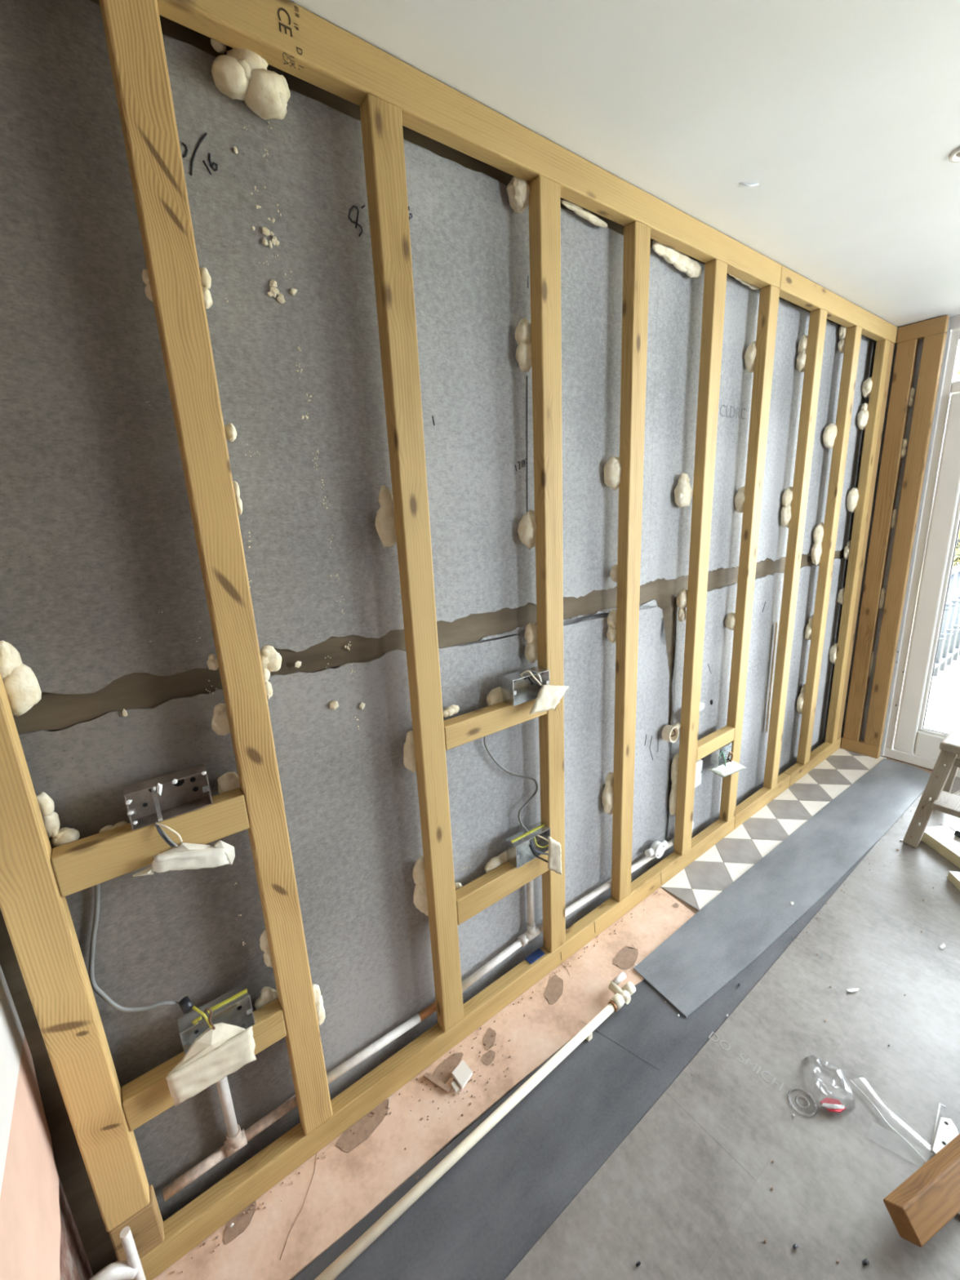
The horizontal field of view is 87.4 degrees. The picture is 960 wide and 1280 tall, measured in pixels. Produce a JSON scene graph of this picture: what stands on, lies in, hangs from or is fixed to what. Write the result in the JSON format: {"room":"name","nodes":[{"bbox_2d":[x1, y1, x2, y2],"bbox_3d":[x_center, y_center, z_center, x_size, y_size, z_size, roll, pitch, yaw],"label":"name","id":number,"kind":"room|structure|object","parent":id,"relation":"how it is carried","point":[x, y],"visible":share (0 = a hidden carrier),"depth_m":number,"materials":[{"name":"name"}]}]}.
{"room":"construction site","nodes":[
{"label":"construction site","id":0,"kind":"room"},
{"bbox_2d":[0,964,93,1279],"bbox_3d":[0.460,0.598,-1.044,0.120,2.406,4.760,-13,17,-35],"label":"wall","id":1,"kind":"structure","parent":0,"point":[40,1239],"depth_m":0.83,"materials":[{"name":"pink paint"}]},
{"bbox_2d":[0,0,876,1275],"bbox_3d":[0.693,-0.158,1.954,4.150,2.406,0.082,-13,17,-35],"label":"wall","id":2,"kind":"structure","parent":0,"point":[98,540],"depth_m":1.12,"materials":[{"name":"concrete"}]},
{"bbox_2d":[88,883,179,1012],"bbox_3d":[-0.688,0.611,0.988,0.142,0.334,0.026,-9,15,-24],"label":"cable","id":3,"kind":"object","parent":2,"relation":"attached to","point":[95,987],"visible":0.94,"depth_m":0.96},
{"bbox_2d":[262,226,279,248],"bbox_3d":[-0.395,-0.756,0.946,0.033,0.034,0.007,-13,17,-35],"label":"crumb","id":4,"kind":"object","parent":2,"relation":"attached to","point":[265,231],"visible":1,"depth_m":0.94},
{"bbox_2d":[267,279,285,303],"bbox_3d":[-0.393,-0.671,0.966,0.032,0.040,0.008,-13,17,-35],"label":"crumb","id":5,"kind":"object","parent":2,"relation":"attached to","point":[274,291],"visible":1,"depth_m":0.96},
{"bbox_2d":[146,121,471,946],"bbox_3d":[-0.345,-0.093,1.127,0.687,1.757,0.004,-13,17,-35],"label":"foam splatter","id":6,"kind":"object","parent":2,"relation":"attached to","point":[255,187],"visible":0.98,"depth_m":1.01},
{"bbox_2d":[162,837,674,1201],"bbox_3d":[0.124,0.911,1.662,2.061,0.314,0.032,-13,17,-35],"label":"pipe","id":7,"kind":"object","parent":2,"relation":"attached to","point":[237,1139],"visible":0.84,"depth_m":1.33,"materials":[{"name":"plastic"}]},
{"bbox_2d":[644,840,667,857],"bbox_3d":[0.742,0.875,2.104,0.126,0.066,0.036,-13,17,-35],"label":"pipe fitting","id":8,"kind":"object","parent":7,"relation":"attached to","point":[657,848],"visible":1,"depth_m":2.09,"materials":[{"name":"white plastic"}]},
{"bbox_2d":[483,736,537,834],"bbox_3d":[0.117,0.441,1.534,0.199,0.364,0.066,-12,16,-32],"label":"cable","id":9,"kind":"object","parent":2,"relation":"attached to","point":[484,737],"visible":0.98,"depth_m":1.58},
{"bbox_2d":[694,759,702,787],"bbox_3d":[0.935,0.671,2.233,0.113,0.280,0.045,-13,17,-35],"label":"box","id":10,"kind":"object","parent":2,"relation":"attached to","point":[699,763],"visible":0.3,"depth_m":2.21,"materials":[{"name":"white plastic"}]},
{"bbox_2d":[720,404,746,419],"bbox_3d":[0.997,-0.898,1.979,0.196,0.043,0.001,-13,17,-35],"label":"print","id":11,"kind":"object","parent":2,"relation":"attached to","point":[726,411],"depth_m":1.98},
{"bbox_2d":[765,622,779,732],"bbox_3d":[1.538,0.205,2.611,0.117,0.625,0.012,-13,17,-35],"label":"pipe","id":12,"kind":"object","parent":2,"relation":"attached to","point":[776,623],"visible":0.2,"depth_m":2.57,"materials":[{"name":"beige plastic"}]},
{"bbox_2d":[115,745,959,1279],"bbox_3d":[2.147,1.429,0.416,4.150,0.083,4.760,-13,17,-35],"label":"floor","id":13,"kind":"structure","parent":0,"point":[687,1193],"depth_m":1.33,"materials":[{"name":"grey concrete"}]},
{"bbox_2d":[88,1226,146,1279],"bbox_3d":[-0.722,1.271,0.990,0.091,0.211,0.027,-13,17,-35],"label":"pipe","id":14,"kind":"object","parent":13,"relation":"on","point":[131,1268],"visible":1,"depth_m":0.99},
{"bbox_2d":[422,1071,451,1093],"bbox_3d":[-0.121,1.244,1.413,0.088,0.006,0.013,6,16,30],"label":"screed sliver","id":15,"kind":"object","parent":13,"relation":"on","point":[436,1082],"visible":1,"depth_m":1.41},
{"bbox_2d":[0,0,897,1279],"bbox_3d":[0.699,-0.132,1.839,3.809,2.397,0.043,-13,17,-35],"label":"frame","id":16,"kind":"object","parent":13,"relation":"on","point":[391,94],"visible":0.98,"depth_m":1.16,"materials":[{"name":"brown"}]},
{"bbox_2d":[0,640,41,716],"bbox_3d":[-0.762,0.062,0.816,0.064,0.131,0.038,-13,17,-35],"label":"lump","id":17,"kind":"object","parent":16,"relation":"attached to","point":[22,688],"visible":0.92,"depth_m":0.81,"materials":[{"name":"plastic"}]},
{"bbox_2d":[35,791,60,838],"bbox_3d":[-0.754,0.304,0.874,0.030,0.088,0.023,-13,17,-35],"label":"lump","id":18,"kind":"object","parent":16,"relation":"attached to","point":[51,818],"visible":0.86,"depth_m":0.87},
{"bbox_2d":[51,826,79,846],"bbox_3d":[-0.739,0.352,0.896,0.039,0.034,0.028,-13,17,-35],"label":"lump","id":19,"kind":"object","parent":16,"relation":"attached to","point":[65,835],"visible":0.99,"depth_m":0.89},
{"bbox_2d":[98,821,128,832],"bbox_3d":[-0.683,0.353,0.938,0.048,0.024,0.020,-13,17,-35],"label":"lump","id":20,"kind":"object","parent":16,"relation":"attached to","point":[122,823],"visible":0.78,"depth_m":0.93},
{"bbox_2d":[142,269,152,302],"bbox_3d":[-0.551,-0.591,0.838,0.017,0.046,0.023,-13,17,-35],"label":"lump","id":21,"kind":"object","parent":16,"relation":"attached to","point":[145,279],"visible":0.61,"depth_m":0.83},
{"bbox_2d":[123,764,213,831],"bbox_3d":[-0.588,0.293,0.949,0.134,0.077,0.043,-13,17,-35],"label":"box","id":22,"kind":"object","parent":16,"relation":"on","point":[157,799],"visible":1,"depth_m":0.96,"materials":[{"name":"metal"}]},
{"bbox_2d":[154,822,182,847],"bbox_3d":[-0.579,0.361,0.929,0.041,0.053,0.018,-5,14,-10],"label":"wire tails","id":23,"kind":"object","parent":16,"relation":"attached to","point":[161,832],"visible":1,"depth_m":0.92,"materials":[{"name":"beige plastic"}]},
{"bbox_2d":[133,840,235,876],"bbox_3d":[-0.556,0.423,0.952,0.166,0.080,0.034,-13,17,-35],"label":"taped faceplate","id":24,"kind":"object","parent":16,"relation":"hanging from","point":[185,855],"visible":1,"depth_m":0.95,"materials":[{"name":"plastic"}]},
{"bbox_2d":[199,266,212,309],"bbox_3d":[-0.484,-0.618,0.884,0.024,0.067,0.021,-13,17,-35],"label":"lump","id":25,"kind":"object","parent":16,"relation":"attached to","point":[206,279],"visible":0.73,"depth_m":0.88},
{"bbox_2d":[165,1022,256,1106],"bbox_3d":[-0.554,0.863,1.040,0.160,0.112,0.038,-13,17,-35],"label":"taped faceplate","id":26,"kind":"object","parent":16,"relation":"attached to","point":[235,1045],"visible":1,"depth_m":1.03,"materials":[{"name":"paper"}]},
{"bbox_2d":[206,653,218,670],"bbox_3d":[-0.527,0.044,0.991,0.022,0.034,0.025,-13,17,-35],"label":"lump","id":27,"kind":"object","parent":16,"relation":"attached to","point":[212,662],"visible":0.99,"depth_m":0.98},
{"bbox_2d":[177,982,255,1055],"bbox_3d":[-0.565,0.821,1.082,0.134,0.084,0.038,-13,17,-35],"label":"box","id":28,"kind":"object","parent":16,"relation":"attached to","point":[233,1007],"visible":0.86,"depth_m":1.09,"materials":[{"name":"metal"}]},
{"bbox_2d":[178,995,193,1013],"bbox_3d":[-0.610,0.757,1.043,0.030,0.029,0.019,8,17,36],"label":"cable grommet","id":29,"kind":"object","parent":28,"relation":"attached to","point":[185,1004],"visible":1,"depth_m":1.04,"materials":[{"name":"black rubber"}]},
{"bbox_2d":[191,1005,215,1029],"bbox_3d":[-0.578,0.786,1.044,0.054,0.047,0.024,3,15,21],"label":"wire tails","id":30,"kind":"object","parent":28,"relation":"attached to","point":[210,1024],"visible":1,"depth_m":1.04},
{"bbox_2d":[211,702,230,735],"bbox_3d":[-0.522,0.161,1.020,0.044,0.069,0.030,-13,17,-35],"label":"lump","id":31,"kind":"object","parent":16,"relation":"attached to","point":[220,723],"visible":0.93,"depth_m":1.01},
{"bbox_2d":[217,771,240,793],"bbox_3d":[-0.523,0.300,1.048,0.045,0.054,0.037,-13,17,-35],"label":"lump","id":32,"kind":"object","parent":16,"relation":"attached to","point":[228,781],"visible":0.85,"depth_m":1.03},
{"bbox_2d":[224,422,236,442],"bbox_3d":[-0.469,-0.390,0.943,0.021,0.033,0.029,-13,17,-35],"label":"lump","id":33,"kind":"object","parent":16,"relation":"attached to","point":[230,430],"visible":0.99,"depth_m":0.94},
{"bbox_2d":[232,480,242,515],"bbox_3d":[-0.469,-0.274,0.968,0.017,0.065,0.023,-6,14,-13],"label":"lump","id":34,"kind":"object","parent":16,"relation":"attached to","point":[238,501],"visible":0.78,"depth_m":0.96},
{"bbox_2d":[210,38,290,119],"bbox_3d":[-0.397,-0.973,0.875,0.129,0.084,0.071,-13,17,-35],"label":"lump","id":35,"kind":"object","parent":16,"relation":"hanging from","point":[242,74],"visible":1,"depth_m":0.86,"materials":[{"name":"plastic"}]},
{"bbox_2d":[259,929,272,967],"bbox_3d":[-0.490,0.714,1.161,0.027,0.100,0.026,-4,14,-3],"label":"lump","id":36,"kind":"object","parent":16,"relation":"attached to","point":[264,944],"visible":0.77,"depth_m":1.15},
{"bbox_2d":[254,986,278,1009],"bbox_3d":[-0.500,0.847,1.182,0.056,0.069,0.032,-13,17,-35],"label":"lump","id":37,"kind":"object","parent":16,"relation":"attached to","point":[268,994],"visible":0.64,"depth_m":1.17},
{"bbox_2d":[262,667,272,699],"bbox_3d":[-0.452,0.086,1.057,0.022,0.081,0.021,1,14,13],"label":"lump","id":38,"kind":"object","parent":16,"relation":"attached to","point":[266,673],"visible":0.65,"depth_m":1.05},
{"bbox_2d":[259,644,281,671],"bbox_3d":[-0.444,0.040,1.054,0.054,0.060,0.025,-13,17,-35],"label":"lump","id":39,"kind":"object","parent":16,"relation":"attached to","point":[271,660],"visible":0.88,"depth_m":1.05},
{"bbox_2d":[312,983,324,1025],"bbox_3d":[-0.410,0.917,1.265,0.032,0.129,0.023,-13,17,-35],"label":"lump","id":40,"kind":"object","parent":16,"relation":"attached to","point":[320,1009],"visible":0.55,"depth_m":1.26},
{"bbox_2d":[374,484,396,547],"bbox_3d":[-0.215,-0.284,1.161,0.059,0.142,0.035,-13,17,-35],"label":"lump","id":41,"kind":"object","parent":16,"relation":"attached to","point":[384,524],"visible":0.95,"depth_m":1.15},
{"bbox_2d":[403,730,416,772],"bbox_3d":[-0.177,0.292,1.309,0.052,0.120,0.032,-13,17,-35],"label":"lump","id":42,"kind":"object","parent":16,"relation":"attached to","point":[409,760],"visible":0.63,"depth_m":1.29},
{"bbox_2d":[412,855,428,915],"bbox_3d":[-0.159,0.689,1.409,0.069,0.191,0.044,-9,15,-24],"label":"lump","id":43,"kind":"object","parent":16,"relation":"attached to","point":[420,897],"visible":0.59,"depth_m":1.39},
{"bbox_2d":[442,704,459,717],"bbox_3d":[-0.082,0.193,1.361,0.058,0.028,0.025,-13,17,-35],"label":"lump","id":44,"kind":"object","parent":16,"relation":"attached to","point":[451,710],"visible":0.95,"depth_m":1.35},
{"bbox_2d":[486,686,502,706],"bbox_3d":[0.054,0.168,1.459,0.088,0.063,0.047,-13,17,-35],"label":"lump","id":45,"kind":"object","parent":16,"relation":"attached to","point":[495,696],"visible":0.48,"depth_m":1.44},
{"bbox_2d":[484,850,506,872],"bbox_3d":[0.069,0.695,1.583,0.138,0.057,0.035,-13,17,-35],"label":"lump","id":46,"kind":"object","parent":16,"relation":"attached to","point":[500,860],"visible":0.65,"depth_m":1.56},
{"bbox_2d":[506,176,529,213],"bbox_3d":[0.094,-1.086,1.224,0.066,0.068,0.052,-13,17,-35],"label":"lump","id":47,"kind":"object","parent":16,"relation":"attached to","point":[517,189],"visible":0.99,"depth_m":1.21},
{"bbox_2d":[515,318,531,371],"bbox_3d":[0.117,-0.768,1.310,0.061,0.126,0.039,-13,17,-35],"label":"lump","id":48,"kind":"object","parent":16,"relation":"attached to","point":[523,331],"visible":0.98,"depth_m":1.29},
{"bbox_2d":[500,666,549,706],"bbox_3d":[0.132,0.132,1.456,0.140,0.076,0.054,-13,17,-35],"label":"box","id":49,"kind":"object","parent":16,"relation":"attached to","point":[517,689],"visible":0.89,"depth_m":1.46,"materials":[{"name":"metal"}]},
{"bbox_2d":[519,670,542,687],"bbox_3d":[0.145,0.108,1.439,0.057,0.058,0.048,-13,17,-35],"label":"wire tails","id":50,"kind":"object","parent":49,"relation":"attached to","point":[529,671],"visible":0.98,"depth_m":1.43,"materials":[{"name":"beige plastic"}]},
{"bbox_2d":[529,684,568,714],"bbox_3d":[0.203,0.163,1.452,0.184,0.072,0.040,-13,17,-35],"label":"taped faceplate","id":51,"kind":"object","parent":49,"relation":"attached to","point":[548,696],"visible":1,"depth_m":1.44,"materials":[{"name":"plastic"}]},
{"bbox_2d":[517,509,536,549],"bbox_3d":[0.141,-0.313,1.425,0.076,0.111,0.054,-13,17,-35],"label":"lump","id":52,"kind":"object","parent":16,"relation":"attached to","point":[526,530],"visible":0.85,"depth_m":1.40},
{"bbox_2d":[506,821,550,868],"bbox_3d":[0.154,0.643,1.585,0.144,0.080,0.048,-13,17,-35],"label":"box","id":53,"kind":"object","parent":16,"relation":"attached to","point":[518,852],"visible":0.89,"depth_m":1.58,"materials":[{"name":"metal"}]},
{"bbox_2d":[528,835,548,862],"bbox_3d":[0.182,0.660,1.572,0.065,0.094,0.034,2,15,17],"label":"wire tails","id":54,"kind":"object","parent":53,"relation":"attached to","point":[531,846],"visible":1,"depth_m":1.57,"materials":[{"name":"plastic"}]},
{"bbox_2d":[524,622,537,662],"bbox_3d":[0.155,0.009,1.503,0.052,0.126,0.044,-13,17,-35],"label":"lump","id":55,"kind":"object","parent":16,"relation":"attached to","point":[531,629],"visible":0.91,"depth_m":1.49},
{"bbox_2d":[524,948,545,964],"bbox_3d":[0.188,1.079,1.713,0.067,0.004,0.028,-13,17,-35],"label":"plastic packer","id":56,"kind":"object","parent":16,"relation":"on","point":[539,953],"visible":1,"depth_m":1.71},
{"bbox_2d":[547,836,561,874],"bbox_3d":[0.235,0.682,1.585,0.048,0.148,0.017,-7,15,-18],"label":"taped faceplate","id":57,"kind":"object","parent":16,"relation":"attached to","point":[554,864],"visible":1,"depth_m":1.58,"materials":[{"name":"plastic"}]},
{"bbox_2d":[560,199,607,227],"bbox_3d":[0.283,-1.148,1.355,0.184,0.026,0.019,-13,17,-35],"label":"lump","id":58,"kind":"object","parent":16,"relation":"attached to","point":[578,210],"visible":1,"depth_m":1.35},
{"bbox_2d":[601,771,613,815],"bbox_3d":[0.486,0.571,1.875,0.071,0.174,0.049,-13,17,-35],"label":"lump","id":59,"kind":"object","parent":16,"relation":"attached to","point":[607,798],"visible":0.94,"depth_m":1.85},
{"bbox_2d":[606,609,616,643],"bbox_3d":[0.457,-0.046,1.722,0.053,0.118,0.044,-13,17,-35],"label":"lump","id":60,"kind":"object","parent":16,"relation":"attached to","point":[611,618],"visible":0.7,"depth_m":1.71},
{"bbox_2d":[603,456,622,490],"bbox_3d":[0.427,-0.528,1.598,0.082,0.103,0.059,-13,17,-35],"label":"lump","id":61,"kind":"object","parent":16,"relation":"attached to","point":[612,468],"visible":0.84,"depth_m":1.57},
{"bbox_2d":[609,564,617,582],"bbox_3d":[0.456,-0.223,1.681,0.044,0.065,0.038,-13,17,-35],"label":"lump","id":62,"kind":"object","parent":16,"relation":"attached to","point":[613,573],"visible":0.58,"depth_m":1.67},
{"bbox_2d":[662,721,680,742],"bbox_3d":[0.783,0.376,2.040,0.098,0.068,0.043,-13,17,-35],"label":"box","id":63,"kind":"object","parent":16,"relation":"attached to","point":[670,733],"visible":1,"depth_m":2.02,"materials":[{"name":"beige plastic"}]},
{"bbox_2d":[669,753,679,815],"bbox_3d":[0.841,0.617,2.152,0.071,0.301,0.042,-13,17,-35],"label":"lump","id":64,"kind":"object","parent":16,"relation":"attached to","point":[674,768],"visible":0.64,"depth_m":2.14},
{"bbox_2d":[652,240,702,277],"bbox_3d":[0.633,-1.216,1.606,0.267,0.068,0.031,-13,17,-35],"label":"lump","id":65,"kind":"object","parent":16,"relation":"attached to","point":[682,262],"visible":0.98,"depth_m":1.60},
{"bbox_2d":[676,589,687,622],"bbox_3d":[0.786,-0.134,1.953,0.055,0.130,0.038,-13,17,-35],"label":"lump","id":66,"kind":"object","parent":16,"relation":"attached to","point":[682,598],"visible":0.96,"depth_m":1.94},
{"bbox_2d":[674,473,693,508],"bbox_3d":[0.742,-0.544,1.831,0.085,0.123,0.052,-13,17,-35],"label":"lump","id":67,"kind":"object","parent":16,"relation":"attached to","point":[683,492],"visible":1,"depth_m":1.81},
{"bbox_2d":[710,742,732,765],"bbox_3d":[1.089,0.509,2.270,0.105,0.082,0.040,-13,17,-35],"label":"box","id":68,"kind":"object","parent":16,"relation":"attached to","point":[715,759],"visible":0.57,"depth_m":2.26,"materials":[{"name":"metal"}]},
{"bbox_2d":[719,751,733,766],"bbox_3d":[1.112,0.530,2.270,0.089,0.087,0.041,-13,17,-35],"label":"wire tails","id":69,"kind":"object","parent":68,"relation":"attached to","point":[731,761],"visible":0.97,"depth_m":2.27,"materials":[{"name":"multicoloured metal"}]},
{"bbox_2d":[709,760,746,777],"bbox_3d":[1.115,0.578,2.257,0.285,0.085,0.036,-13,17,-35],"label":"taped faceplate","id":70,"kind":"object","parent":69,"relation":"hanging from","point":[722,771],"visible":0.99,"depth_m":2.24,"materials":[{"name":"white plastic"}]},
{"bbox_2d":[724,612,735,630],"bbox_3d":[1.107,-0.082,2.207,0.062,0.080,0.048,-13,17,-35],"label":"lump","id":71,"kind":"object","parent":16,"relation":"attached to","point":[730,620],"visible":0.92,"depth_m":2.19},
{"bbox_2d":[734,485,745,513],"bbox_3d":[1.092,-0.584,2.091,0.071,0.110,0.055,-13,17,-35],"label":"lump","id":72,"kind":"object","parent":16,"relation":"attached to","point":[740,496],"visible":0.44,"depth_m":2.07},
{"bbox_2d":[744,340,756,373],"bbox_3d":[1.063,-1.102,1.958,0.079,0.113,0.052,-13,17,-35],"label":"lump","id":73,"kind":"object","parent":16,"relation":"attached to","point":[751,351],"visible":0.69,"depth_m":1.94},
{"bbox_2d":[780,486,792,528],"bbox_3d":[1.438,-0.617,2.346,0.090,0.190,0.047,-13,17,-35],"label":"lump","id":74,"kind":"object","parent":16,"relation":"attached to","point":[787,498],"visible":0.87,"depth_m":2.32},
{"bbox_2d":[795,683,805,714],"bbox_3d":[1.838,0.335,2.853,0.130,0.189,0.054,-13,17,-35],"label":"lump","id":75,"kind":"object","parent":16,"relation":"attached to","point":[800,701],"visible":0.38,"depth_m":2.82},
{"bbox_2d":[795,334,807,373],"bbox_3d":[1.409,-1.247,2.190,0.065,0.148,0.044,-13,17,-35],"label":"lump","id":76,"kind":"object","parent":16,"relation":"attached to","point":[802,349],"visible":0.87,"depth_m":2.17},
{"bbox_2d":[804,614,813,639],"bbox_3d":[1.819,-0.067,2.752,0.120,0.146,0.053,-13,17,-35],"label":"lump","id":77,"kind":"object","parent":16,"relation":"attached to","point":[809,627],"visible":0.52,"depth_m":2.73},
{"bbox_2d":[810,522,823,565],"bbox_3d":[1.764,-0.500,2.619,0.107,0.222,0.046,-13,17,-35],"label":"lump","id":78,"kind":"object","parent":16,"relation":"attached to","point":[818,534],"visible":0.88,"depth_m":2.60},
{"bbox_2d":[822,422,837,448],"bbox_3d":[1.737,-1.011,2.491,0.126,0.118,0.059,-13,17,-35],"label":"lump","id":79,"kind":"object","parent":16,"relation":"attached to","point":[829,434],"visible":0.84,"depth_m":2.46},
{"bbox_2d":[829,643,837,664],"bbox_3d":[2.142,0.081,3.030,0.103,0.129,0.059,-13,17,-35],"label":"lump","id":80,"kind":"object","parent":16,"relation":"attached to","point":[833,651],"visible":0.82,"depth_m":3.00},
{"bbox_2d":[836,587,844,604],"bbox_3d":[2.134,-0.256,2.952,0.088,0.104,0.058,-13,17,-35],"label":"lump","id":81,"kind":"object","parent":16,"relation":"attached to","point":[841,593],"visible":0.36,"depth_m":2.93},
{"bbox_2d":[837,325,847,353],"bbox_3d":[1.738,-1.440,2.399,0.094,0.138,0.044,-13,17,-35],"label":"lump","id":82,"kind":"object","parent":16,"relation":"attached to","point":[842,330],"visible":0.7,"depth_m":2.38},
{"bbox_2d":[843,540,850,559],"bbox_3d":[2.126,-0.517,2.889,0.119,0.106,0.053,-13,17,-35],"label":"lump","id":83,"kind":"object","parent":16,"relation":"attached to","point":[846,548],"visible":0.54,"depth_m":2.86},
{"bbox_2d":[846,487,858,512],"bbox_3d":[2.084,-0.780,2.803,0.112,0.138,0.059,-13,17,-35],"label":"lump","id":84,"kind":"object","parent":16,"relation":"attached to","point":[853,495],"visible":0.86,"depth_m":2.77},
{"bbox_2d":[856,402,868,430],"bbox_3d":[2.060,-1.199,2.696,0.109,0.139,0.050,-13,17,-35],"label":"lump","id":85,"kind":"object","parent":16,"relation":"attached to","point":[862,418],"visible":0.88,"depth_m":2.67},
{"bbox_2d":[862,377,872,397],"bbox_3d":[2.065,-1.343,2.671,0.105,0.104,0.058,-13,17,-35],"label":"lump","id":86,"kind":"object","parent":16,"relation":"attached to","point":[867,384],"visible":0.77,"depth_m":2.65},
{"bbox_2d":[451,1060,472,1089],"bbox_3d":[-0.049,1.232,1.426,0.046,0.010,0.054,-14,18,-38],"label":"shard","id":87,"kind":"object","parent":13,"relation":"on","point":[462,1073],"visible":1,"depth_m":1.42},
{"bbox_2d":[173,793,942,1272],"bbox_3d":[1.154,1.124,1.661,3.736,0.014,1.224,-13,17,-35],"label":"crumbs","id":88,"kind":"object","parent":13,"relation":"on","point":[531,997],"depth_m":1.40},
{"bbox_2d":[293,840,878,1279],"bbox_3d":[0.955,1.089,1.862,3.804,0.007,0.282,-13,17,-35],"label":"sheet","id":89,"kind":"object","parent":13,"relation":"on","point":[486,1213],"visible":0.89,"depth_m":1.26,"materials":[{"name":"grey plastic"}]},
{"bbox_2d":[314,972,635,1279],"bbox_3d":[-0.036,1.257,1.272,1.353,0.048,0.078,-13,17,-36],"label":"pipe","id":90,"kind":"object","parent":89,"relation":"on","point":[622,995],"visible":1,"depth_m":1.25,"materials":[{"name":"white plastic"}]},
{"bbox_2d":[708,1031,783,1091],"bbox_3d":[0.756,1.200,1.436,0.028,0.001,0.196,-14,18,-39],"label":"print","id":91,"kind":"object","parent":13,"relation":"on","point":[771,1079],"depth_m":1.43},
{"bbox_2d":[633,758,930,1017],"bbox_3d":[1.559,0.947,2.291,2.378,0.004,0.266,-12,17,-33],"label":"sheet","id":92,"kind":"object","parent":13,"relation":"on","point":[739,924],"visible":0.96,"depth_m":2.05,"materials":[{"name":"plastic"}]},
{"bbox_2d":[802,1055,855,1112],"bbox_3d":[0.940,1.192,1.351,0.108,0.037,0.142,3,15,20],"label":"crumpled bag","id":93,"kind":"object","parent":13,"relation":"on","point":[831,1104],"visible":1,"depth_m":1.32,"materials":[{"name":"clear plastic"}]},
{"bbox_2d":[849,1078,931,1162],"bbox_3d":[1.050,1.213,1.283,0.053,0.009,0.188,-7,15,-17],"label":"strip","id":94,"kind":"object","parent":13,"relation":"on","point":[864,1079],"visible":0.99,"depth_m":1.27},
{"bbox_2d":[840,315,949,758],"bbox_3d":[2.312,-0.459,2.846,0.041,2.395,0.196,-13,17,-35],"label":"frame","id":95,"kind":"object","parent":13,"relation":"on","point":[933,331],"visible":1,"depth_m":2.78,"materials":[{"name":"wood"}]},
{"bbox_2d":[901,438,907,457],"bbox_3d":[2.290,-1.036,2.715,0.031,0.102,0.031,-13,17,-35],"label":"lump","id":96,"kind":"object","parent":95,"relation":"attached to","point":[904,451],"visible":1,"depth_m":2.71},
{"bbox_2d":[883,1133,959,1247],"bbox_3d":[1.262,1.183,1.211,0.800,0.075,0.074,-8,15,-21],"label":"timber post","id":97,"kind":"object","parent":13,"relation":"on","point":[920,1206],"visible":1,"depth_m":1.09,"materials":[{"name":"wood"}]},
{"bbox_2d":[902,724,959,848],"bbox_3d":[2.275,0.695,2.166,0.488,0.497,0.542,-13,17,-35],"label":"step stool","id":98,"kind":"object","parent":13,"relation":"on","point":[936,796],"visible":1,"depth_m":2.23,"materials":[{"name":"grey wood"}]},
{"bbox_2d":[920,825,959,868],"bbox_3d":[2.115,0.961,2.030,0.170,0.050,0.620,-3,14,0],"label":"panel","id":99,"kind":"object","parent":13,"relation":"on","point":[942,839],"visible":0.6,"depth_m":2.23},
{"bbox_2d":[929,1102,959,1154],"bbox_3d":[1.151,1.215,1.239,0.148,0.010,0.044,-15,18,-40],"label":"bracket","id":100,"kind":"object","parent":13,"relation":"on","point":[947,1131],"visible":0.96,"depth_m":1.24,"materials":[{"name":"white metal"}]},
{"bbox_2d":[946,871,959,890],"bbox_3d":[1.931,1.028,1.824,0.100,0.035,0.500,0,14,11],"label":"panel","id":101,"kind":"object","parent":13,"relation":"on","point":[953,877],"visible":1,"depth_m":2.04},
{"bbox_2d":[288,0,959,330],"bbox_3d":[2.031,-0.971,-0.180,4.150,0.087,4.760,-13,17,-35],"label":"ceiling","id":102,"kind":"structure","parent":0,"point":[820,137],"depth_m":1.10,"materials":[{"name":"paint"}]},
{"bbox_2d":[949,146,959,162],"bbox_3d":[1.264,-1.258,1.291,0.086,0.006,0.086,-13,17,-35],"label":"recessed light","id":103,"kind":"object","parent":102,"relation":"in","point":[954,157],"visible":1,"depth_m":1.31,"materials":[{"name":"white plastic"}]},
{"bbox_2d":[840,314,959,756],"bbox_3d":[3.705,-0.118,1.210,0.188,2.406,4.860,-13,17,-35],"label":"wall","id":104,"kind":"structure","parent":0,"point":[954,321],"depth_m":2.84,"materials":[{"name":"wood"}]},
{"bbox_2d":[880,329,959,777],"bbox_3d":[3.229,-0.199,1.761,0.153,2.330,2.719,-13,17,-35],"label":"door","id":105,"kind":"structure","parent":104,"relation":"in","point":[906,739],"depth_m":2.76,"materials":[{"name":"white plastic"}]},
{"label":"outside","id":106,"kind":"structure","parent":0,"visible":0},
{"bbox_3d":[16.240,-2.212,14.471,35.770,0.100,26.000,-13,17,-35],"label":"ground","id":107,"kind":"structure","parent":106,"visible":0},
{"bbox_2d":[924,655,959,733],"bbox_3d":[5.214,0.666,3.200,4.198,0.025,3.720,-13,17,-35],"label":"deck","id":108,"kind":"object","parent":107,"relation":"on","point":[943,712],"visible":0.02,"depth_m":4.10,"materials":[{"name":"white"}]},
{"bbox_2d":[933,564,959,676],"bbox_3d":[4.313,-0.174,4.630,3.350,1.000,0.067,-13,17,-35],"label":"iron railing","id":109,"kind":"object","parent":108,"relation":"on","point":[953,629],"visible":0.34,"depth_m":4.68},
{"bbox_2d":[946,369,959,623],"bbox_3d":[7.000,-2.576,7.612,5.593,4.822,5.508,8,18,37],"label":"autumn tree","id":110,"kind":"object","parent":107,"relation":"on","point":[957,551],"visible":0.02,"depth_m":7.53,"materials":[{"name":"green plant"}]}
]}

